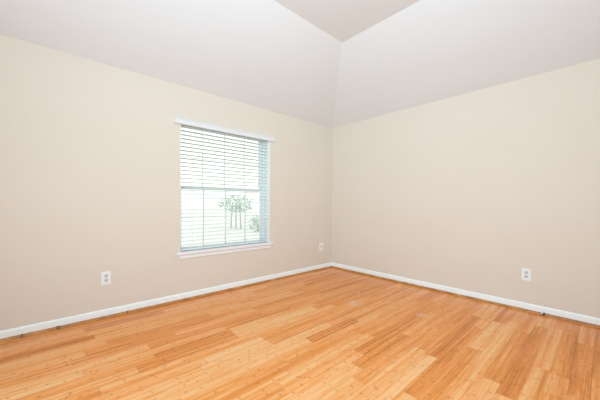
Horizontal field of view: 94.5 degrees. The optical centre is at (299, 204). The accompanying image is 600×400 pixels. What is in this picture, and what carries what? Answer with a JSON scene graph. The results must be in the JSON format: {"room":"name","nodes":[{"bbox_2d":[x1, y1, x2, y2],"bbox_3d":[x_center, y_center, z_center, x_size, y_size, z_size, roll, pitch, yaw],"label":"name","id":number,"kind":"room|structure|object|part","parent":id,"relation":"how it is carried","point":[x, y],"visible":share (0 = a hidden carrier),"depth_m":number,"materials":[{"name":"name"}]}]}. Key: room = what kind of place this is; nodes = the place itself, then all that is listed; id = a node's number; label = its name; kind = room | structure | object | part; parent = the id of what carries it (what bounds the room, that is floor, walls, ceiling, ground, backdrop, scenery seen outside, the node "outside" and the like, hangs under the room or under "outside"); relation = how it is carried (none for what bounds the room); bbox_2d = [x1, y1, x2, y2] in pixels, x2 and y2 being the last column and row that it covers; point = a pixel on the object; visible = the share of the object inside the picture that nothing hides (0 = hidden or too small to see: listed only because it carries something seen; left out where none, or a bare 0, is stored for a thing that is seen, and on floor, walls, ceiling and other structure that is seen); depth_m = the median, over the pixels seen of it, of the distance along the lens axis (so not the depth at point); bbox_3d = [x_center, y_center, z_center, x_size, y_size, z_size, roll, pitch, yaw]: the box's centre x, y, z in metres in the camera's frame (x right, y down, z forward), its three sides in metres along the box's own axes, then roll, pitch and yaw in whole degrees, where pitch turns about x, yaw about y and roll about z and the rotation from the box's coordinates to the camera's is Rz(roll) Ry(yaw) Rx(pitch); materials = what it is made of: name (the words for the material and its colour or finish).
{"room":"empty bedroom","nodes":[
{"label":"empty bedroom","id":0,"kind":"room"},
{"bbox_2d":[0,34,331,330],"bbox_3d":[-1.383,-0.048,3.272,5.498,2.595,0.220,0,0,-42],"label":"wall","id":1,"kind":"structure","parent":0,"point":[90,150],"depth_m":2.69,"materials":[{"name":"beige paint"}]},
{"bbox_2d":[101,271,110,284],"bbox_3d":[-1.870,0.714,2.677,0.078,0.128,0.009,0,0,-42],"label":"electrical outlet","id":2,"kind":"object","parent":1,"relation":"attached to","point":[105,276],"visible":1,"depth_m":2.67,"materials":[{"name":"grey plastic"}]},
{"bbox_2d":[0,262,331,338],"bbox_3d":[-1.310,1.058,3.186,5.058,0.082,0.013,0,0,-42],"label":"baseboard","id":3,"kind":"structure","parent":1,"relation":"attached to","point":[72,319],"depth_m":2.84,"materials":[{"name":"white paint"}]},
{"bbox_2d":[0,266,331,342],"bbox_3d":[-1.297,1.086,3.171,5.032,0.026,0.026,0,0,-42],"label":"trim","id":4,"kind":"structure","parent":1,"relation":"attached to","point":[283,277],"depth_m":2.82,"materials":[{"name":"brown wood"}]},
{"bbox_2d":[177,125,272,258],"bbox_3d":[-0.952,-0.170,3.633,1.331,1.594,0.246,0,0,-42],"label":"window","id":5,"kind":"structure","parent":1,"relation":"in","point":[263,210],"depth_m":3.84,"materials":[{"name":"white plastic"}]},
{"bbox_3d":[-1.021,-0.567,3.705,1.179,0.772,0.028,0,0,-42],"label":"sash","id":6,"kind":"part","parent":5,"relation":"part of","materials":[{"name":"white plastic"}]},
{"bbox_3d":[-1.003,0.160,3.681,1.179,0.755,0.028,0,0,-42],"label":"sash","id":7,"kind":"part","parent":5,"relation":"part of","materials":[{"name":"white plastic"}]},
{"bbox_2d":[174,117,274,250],"bbox_3d":[-0.911,-0.213,3.578,1.390,1.501,0.109,0,0,-42],"label":"window blind","id":8,"kind":"object","parent":5,"relation":"attached to","point":[185,122],"visible":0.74,"depth_m":3.52,"materials":[{"name":"white plastic"}]},
{"bbox_3d":[-1.278,-0.194,3.278,0.002,1.448,0.058,0,0,-42],"label":"ladder cord","id":9,"kind":"part","parent":8,"relation":"part of","materials":[{"name":"white fabric"}]},
{"bbox_3d":[-0.932,0.528,3.596,1.225,0.018,0.052,0,0,-42],"label":"rail","id":10,"kind":"part","parent":8,"relation":"part of","materials":[{"name":"white plastic"}]},
{"bbox_3d":[-0.928,-0.193,3.596,0.002,1.448,0.058,0,0,-42],"label":"ladder cord","id":11,"kind":"part","parent":8,"relation":"part of","materials":[{"name":"white fabric"}]},
{"bbox_3d":[-0.929,0.559,3.603,1.331,0.029,0.166,0,0,-42],"label":"sill","id":12,"kind":"part","parent":5,"relation":"part of","materials":[{"name":"white paint"}]},
{"bbox_3d":[-1.011,-0.210,3.691,1.243,1.515,0.080,0,0,-42],"label":"frame","id":13,"kind":"part","parent":5,"relation":"part of","materials":[{"name":"white plastic"}]},
{"bbox_2d":[319,243,322,250],"bbox_3d":[0.362,0.721,4.709,0.088,0.130,0.008,0,0,-42],"label":"electrical outlet","id":14,"kind":"object","parent":1,"relation":"attached to","point":[320,244],"visible":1,"depth_m":4.69,"materials":[{"name":"beige plastic"}]},
{"bbox_2d":[0,268,599,399],"bbox_3d":[0.331,1.182,1.382,5.458,0.150,5.291,0,0,-42],"label":"floor","id":15,"kind":"structure","parent":0,"point":[330,333],"depth_m":2.11,"materials":[{"name":"brown wood"}]},
{"bbox_2d":[0,0,599,127],"bbox_3d":[0.345,-1.736,1.382,5.498,0.797,5.331,0,0,-42],"label":"ceiling","id":16,"kind":"structure","parent":0,"point":[328,63],"depth_m":2.78,"materials":[{"name":"white paint"}]},
{"bbox_2d":[332,58,599,317],"bbox_3d":[2.362,-0.030,3.076,0.220,2.595,5.111,0,0,-42],"label":"wall","id":17,"kind":"structure","parent":0,"point":[470,191],"depth_m":3.18,"materials":[{"name":"beige paint"}]},
{"bbox_2d":[332,262,599,324],"bbox_3d":[2.201,1.075,3.074,0.013,0.082,4.878,0,0,-42],"label":"baseboard","id":18,"kind":"structure","parent":17,"relation":"attached to","point":[570,315],"depth_m":3.15,"materials":[{"name":"white paint"}]},
{"bbox_2d":[332,266,599,328],"bbox_3d":[2.191,1.104,3.058,0.023,0.023,4.841,0,0,-42],"label":"trim","id":19,"kind":"structure","parent":17,"relation":"attached to","point":[388,279],"depth_m":3.15,"materials":[{"name":"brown wood"}]},
{"bbox_2d":[522,268,530,280],"bbox_3d":[2.365,0.736,2.899,0.009,0.128,0.078,0,0,-42],"label":"electrical outlet","id":20,"kind":"object","parent":17,"relation":"attached to","point":[526,273],"visible":1,"depth_m":2.90,"materials":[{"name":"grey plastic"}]},
{"label":"outside","id":21,"kind":"structure","parent":0,"visible":0},
{"bbox_2d":[181,209,258,246],"bbox_3d":[-13.637,1.440,37.271,90.000,0.200,66.519,0,0,-42],"label":"ground","id":22,"kind":"structure","parent":21,"point":[199,220],"depth_m":16.53,"materials":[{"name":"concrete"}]},
{"bbox_2d":[217,196,253,228],"bbox_3d":[-3.630,0.425,15.817,2.135,1.931,2.043,0,0,-42],"label":"tree","id":23,"kind":"object","parent":22,"relation":"on","point":[232,207],"visible":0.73,"depth_m":15.74,"materials":[{"name":"green plant"}]},
{"bbox_2d":[249,216,258,231],"bbox_3d":[-2.139,0.975,13.992,1.005,0.880,1.003,0,0,5],"label":"bush","id":24,"kind":"object","parent":22,"relation":"on","point":[253,223],"visible":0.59,"depth_m":13.90,"materials":[{"name":"green plant"}]}
]}

